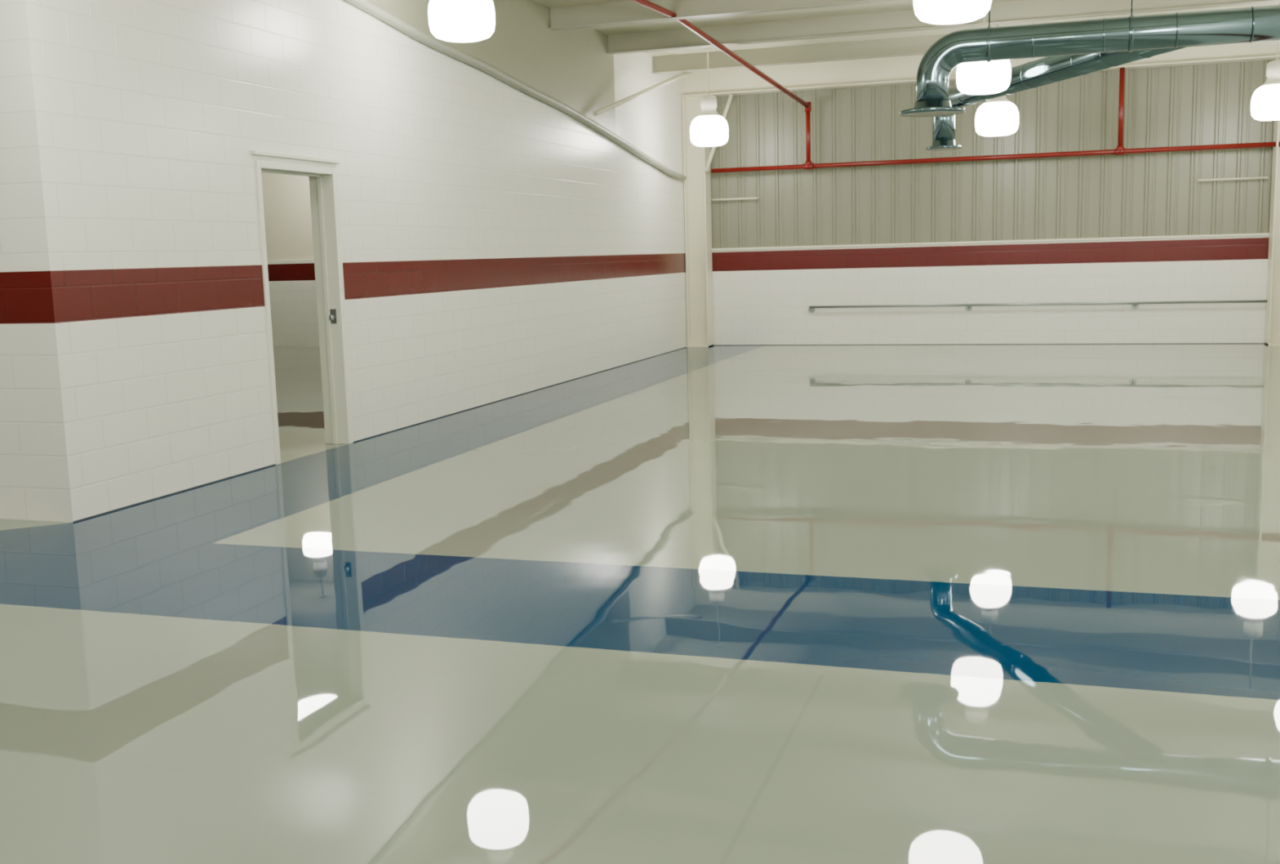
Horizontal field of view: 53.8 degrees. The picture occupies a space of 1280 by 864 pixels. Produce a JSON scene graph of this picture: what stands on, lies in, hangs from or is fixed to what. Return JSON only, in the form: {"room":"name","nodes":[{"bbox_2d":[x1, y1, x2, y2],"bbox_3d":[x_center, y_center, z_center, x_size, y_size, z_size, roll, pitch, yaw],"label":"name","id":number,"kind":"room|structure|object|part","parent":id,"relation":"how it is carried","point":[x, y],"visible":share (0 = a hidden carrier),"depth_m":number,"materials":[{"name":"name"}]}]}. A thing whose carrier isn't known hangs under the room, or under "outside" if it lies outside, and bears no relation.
{"room":"empty industrial warehouse","nodes":[
{"label":"empty industrial warehouse","id":0,"kind":"room"},
{"bbox_2d":[0,35,46,520],"bbox_3d":[-8.012,-1.696,8.824,9.260,4.320,0.200,1,8,18],"label":"wall","id":1,"kind":"structure","parent":0,"point":[21,486],"depth_m":7.52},
{"bbox_2d":[261,172,314,261],"bbox_3d":[0.582,-4.337,20.338,18.420,2.770,0.140,1,8,18],"label":"wall","id":2,"kind":"structure","parent":0,"point":[286,197],"depth_m":22.59,"materials":[{"name":"white paint"}]},
{"bbox_2d":[0,0,687,522],"bbox_3d":[-1.419,-2.573,13.775,0.200,4.320,13.820,1,8,18],"label":"wall","id":3,"kind":"structure","parent":0,"point":[496,244],"depth_m":9.35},
{"bbox_2d":[251,150,340,164],"bbox_3d":[-2.627,-2.111,9.691,0.035,0.030,1.160,1,8,18],"label":"trim","id":4,"kind":"structure","parent":3,"relation":"attached to","point":[253,152],"depth_m":9.62,"materials":[{"name":"white paint"}]},
{"bbox_2d":[260,160,334,319],"bbox_3d":[-2.719,-1.454,9.820,0.225,1.220,0.980,1,8,18],"label":"door frame","id":5,"kind":"structure","parent":3,"relation":"in","point":[271,166],"depth_m":9.70,"materials":[{"name":"white paint"}]},
{"bbox_3d":[-2.523,-0.937,10.325,0.035,0.045,0.046,1,8,18],"label":"latch knob","id":6,"kind":"part","parent":5,"relation":"part of","materials":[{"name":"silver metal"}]},
{"bbox_2d":[254,160,353,464],"bbox_3d":[-2.702,-0.946,9.901,0.225,2.250,1.100,1,8,18],"label":"frame jamb","id":7,"kind":"object","parent":3,"relation":"attached to","point":[329,182],"visible":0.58,"depth_m":10.31,"materials":[{"name":"beige metal"}]},
{"bbox_2d":[261,169,337,444],"bbox_3d":[-2.716,-0.920,9.899,0.040,2.200,0.980,1,8,18],"label":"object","id":8,"kind":"object","parent":7,"relation":"attached to","point":[319,186],"depth_m":10.33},
{"bbox_2d":[329,308,337,323],"bbox_3d":[-2.515,-0.948,10.348,0.055,0.120,0.004,1,8,18],"label":"strike plate","id":9,"kind":"object","parent":3,"relation":"attached to","point":[333,311],"visible":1,"depth_m":10.34,"materials":[{"name":"silver metal"}]},
{"bbox_2d":[368,0,615,133],"bbox_3d":[-1.906,-3.802,11.837,0.001,1.320,10.220,1,8,18],"label":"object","id":10,"kind":"structure","parent":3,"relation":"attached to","point":[573,67],"depth_m":14.30,"materials":[{"name":"beige paint"}]},
{"bbox_2d":[345,0,686,180],"bbox_3d":[-1.383,-3.624,13.340,0.090,1.290,13.324,1,8,18],"label":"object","id":11,"kind":"structure","parent":3,"relation":"attached to","point":[366,6],"depth_m":12.97,"materials":[{"name":"grey metal"}]},
{"bbox_2d":[0,343,1279,863],"bbox_3d":[-3.313,0.468,8.591,18.420,0.150,26.000,1,8,18],"label":"floor","id":12,"kind":"structure","parent":0,"point":[846,603],"depth_m":5.10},
{"bbox_2d":[73,342,1264,522],"bbox_3d":[2.900,-0.359,12.696,8.760,0.008,13.820,1,8,18],"label":"joint","id":13,"kind":"object","parent":12,"relation":"on","point":[1152,343],"visible":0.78,"depth_m":13.85,"materials":[{"name":"grey"}]},
{"bbox_2d":[681,94,714,346],"bbox_3d":[0.922,-3.318,20.035,0.350,3.920,0.370,1,8,18],"label":"steel column","id":14,"kind":"structure","parent":12,"relation":"on","point":[697,184],"depth_m":20.04,"materials":[{"name":"beige metal"}]},
{"bbox_2d":[704,93,733,171],"bbox_3d":[1.223,-4.640,19.573,0.468,1.170,0.060,-1,8,4],"label":"knee brace","id":15,"kind":"object","parent":14,"relation":"attached to","point":[730,98],"visible":0.68,"depth_m":19.58,"materials":[{"name":"beige paint"}]},
{"bbox_2d":[682,40,1279,97],"bbox_3d":[4.865,-5.386,18.473,8.760,0.400,0.280,1,8,18],"label":"beam","id":16,"kind":"structure","parent":14,"relation":"on","point":[893,70],"depth_m":18.97,"materials":[{"name":"beige metal"}]},
{"bbox_2d":[1264,57,1279,345],"bbox_3d":[8.921,-3.168,17.444,0.310,3.920,0.370,1,8,18],"label":"steel column","id":17,"kind":"structure","parent":12,"relation":"on","point":[1272,335],"depth_m":17.56,"materials":[{"name":"beige metal"}]},
{"bbox_2d":[266,235,1269,346],"bbox_3d":[0.630,-2.195,20.612,18.420,1.550,0.200,1,8,18],"label":"wall","id":18,"kind":"structure","parent":0,"point":[761,296],"depth_m":19.05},
{"bbox_2d":[711,232,1269,250],"bbox_3d":[4.983,-2.855,18.984,8.760,0.030,0.060,1,8,18],"label":"flashing","id":19,"kind":"object","parent":18,"relation":"attached to","point":[1263,233],"visible":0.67,"depth_m":18.82,"materials":[{"name":"beige paint"}]},
{"bbox_2d":[808,299,1267,312],"bbox_3d":[5.771,-1.869,18.812,6.580,0.113,0.119,1,8,18],"label":"wall handrail","id":20,"kind":"object","parent":18,"relation":"attached to","point":[1135,304],"visible":0.96,"depth_m":18.69,"materials":[{"name":"silver metal"}]},
{"bbox_3d":[5.771,-1.901,18.764,6.550,0.037,0.038,1,8,18],"label":"rail","id":21,"kind":"part","parent":20,"relation":"part of","materials":[{"name":"silver metal"}]},
{"bbox_2d":[533,0,1278,56],"bbox_3d":[-3.432,-3.932,7.970,18.420,0.100,26.000,1,8,18],"label":"ceiling","id":22,"kind":"structure","parent":0,"point":[901,5],"depth_m":15.69,"materials":[{"name":"beige metal"}]},
{"bbox_2d":[427,0,495,42],"bbox_3d":[-1.471,-3.741,10.302,0.544,1.035,0.544,1,8,18],"label":"pendant lamp","id":23,"kind":"object","parent":22,"relation":"hanging from","point":[449,20],"visible":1,"depth_m":10.15,"materials":[{"name":"white glass"}]},
{"bbox_2d":[689,48,728,146],"bbox_3d":[0.965,-4.705,17.735,0.544,1.335,0.544,1,8,18],"label":"pendant lamp","id":24,"kind":"object","parent":22,"relation":"hanging from","point":[708,128],"visible":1,"depth_m":17.62,"materials":[{"name":"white glass"}]},
{"bbox_3d":[0.956,-5.048,17.686,0.100,0.640,0.100,1,8,18],"label":"hanger rod","id":25,"kind":"part","parent":24,"relation":"part of","materials":[{"name":"beige metal"}]},
{"bbox_2d":[548,0,899,30],"bbox_3d":[3.121,-4.666,13.131,8.760,0.240,0.130,1,8,18],"label":"ceiling beam","id":26,"kind":"structure","parent":22,"relation":"attached to","point":[627,11],"depth_m":14.05,"materials":[{"name":"metal"}]},
{"bbox_2d":[652,33,947,74],"bbox_3d":[4.351,-5.231,16.895,8.760,0.240,0.130,1,8,18],"label":"ceiling beam","id":27,"kind":"structure","parent":22,"relation":"attached to","point":[917,45],"depth_m":17.59,"materials":[{"name":"metal"}]},
{"bbox_2d":[593,71,691,115],"bbox_3d":[0.083,-4.604,17.029,0.060,0.906,3.042,2,9,25],"label":"knee brace","id":28,"kind":"object","parent":27,"relation":"attached to","point":[647,90],"visible":0.86,"depth_m":16.80,"materials":[{"name":"beige paint"}]},
{"bbox_2d":[606,0,1279,54],"bbox_3d":[3.736,-4.948,15.013,8.760,0.240,0.130,1,8,18],"label":"ceiling beam","id":29,"kind":"structure","parent":22,"relation":"attached to","point":[1024,11],"depth_m":15.32,"materials":[{"name":"metal"}]},
{"bbox_2d":[913,0,991,24],"bbox_3d":[2.196,-3.529,8.848,0.544,1.245,0.544,1,8,18],"label":"pendant lamp","id":30,"kind":"object","parent":22,"relation":"hanging from","point":[931,11],"visible":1,"depth_m":8.77,"materials":[{"name":"white glass"}]},
{"bbox_2d":[955,15,1011,94],"bbox_3d":[3.519,-4.121,12.897,0.544,1.275,0.544,1,8,18],"label":"pendant lamp","id":31,"kind":"object","parent":22,"relation":"hanging from","point":[979,77],"visible":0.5,"depth_m":12.77,"materials":[{"name":"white glass"}]},
{"bbox_2d":[974,23,1018,136],"bbox_3d":[4.566,-4.521,16.108,0.544,1.435,0.544,1,8,18],"label":"pendant lamp","id":32,"kind":"object","parent":22,"relation":"hanging from","point":[998,116],"visible":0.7,"depth_m":15.98,"materials":[{"name":"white glass"}]},
{"bbox_2d":[899,0,1279,150],"bbox_3d":[5.067,-3.933,12.648,4.735,1.660,5.200,1,8,18],"label":"spiral duct","id":33,"kind":"object","parent":22,"relation":"hanging from","point":[1073,48],"visible":0.95,"depth_m":10.76,"materials":[{"name":"silver metal"}]},
{"bbox_2d":[1250,1,1279,120],"bbox_3d":[7.728,-4.506,15.289,0.544,1.405,0.544,1,8,18],"label":"pendant lamp","id":34,"kind":"object","parent":22,"relation":"hanging from","point":[1265,100],"visible":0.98,"depth_m":15.22,"materials":[{"name":"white glass"}]},
{"bbox_3d":[7.719,-4.850,15.241,0.100,0.710,0.100,1,8,18],"label":"hanger rod","id":35,"kind":"part","parent":34,"relation":"part of","materials":[{"name":"beige metal"}]},
{"bbox_2d":[710,59,1275,248],"bbox_3d":[4.990,-4.228,18.796,9.240,2.790,0.022,1,8,18],"label":"panel","id":36,"kind":"object","parent":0,"point":[1157,193],"depth_m":18.71,"materials":[{"name":"beige metal"}]},
{"bbox_2d":[711,196,758,200],"bbox_3d":[1.499,-3.680,19.914,0.750,0.027,0.028,1,8,18],"label":"conduit","id":37,"kind":"object","parent":36,"relation":"attached to","point":[754,197],"visible":1,"depth_m":19.90,"materials":[{"name":"beige metal"}]},
{"bbox_2d":[1197,176,1268,181],"bbox_3d":[8.324,-3.553,17.703,0.900,0.027,0.028,1,8,18],"label":"conduit","id":38,"kind":"object","parent":36,"relation":"attached to","point":[1260,177],"visible":1,"depth_m":17.69,"materials":[{"name":"beige metal"}]},
{"bbox_3d":[0.661,-3.537,5.603,8.760,0.240,0.130,1,8,18],"label":"roof purlin","id":39,"kind":"structure","parent":0,"visible":0},
{"bbox_2d":[631,0,1279,173],"bbox_3d":[1.298,-2.961,6.888,8.320,1.441,24.599,1,8,18],"label":"pipe","id":40,"kind":"object","parent":39,"relation":"hanging from","point":[1120,150],"visible":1,"depth_m":17.98,"materials":[{"name":"red metal"}]}
]}

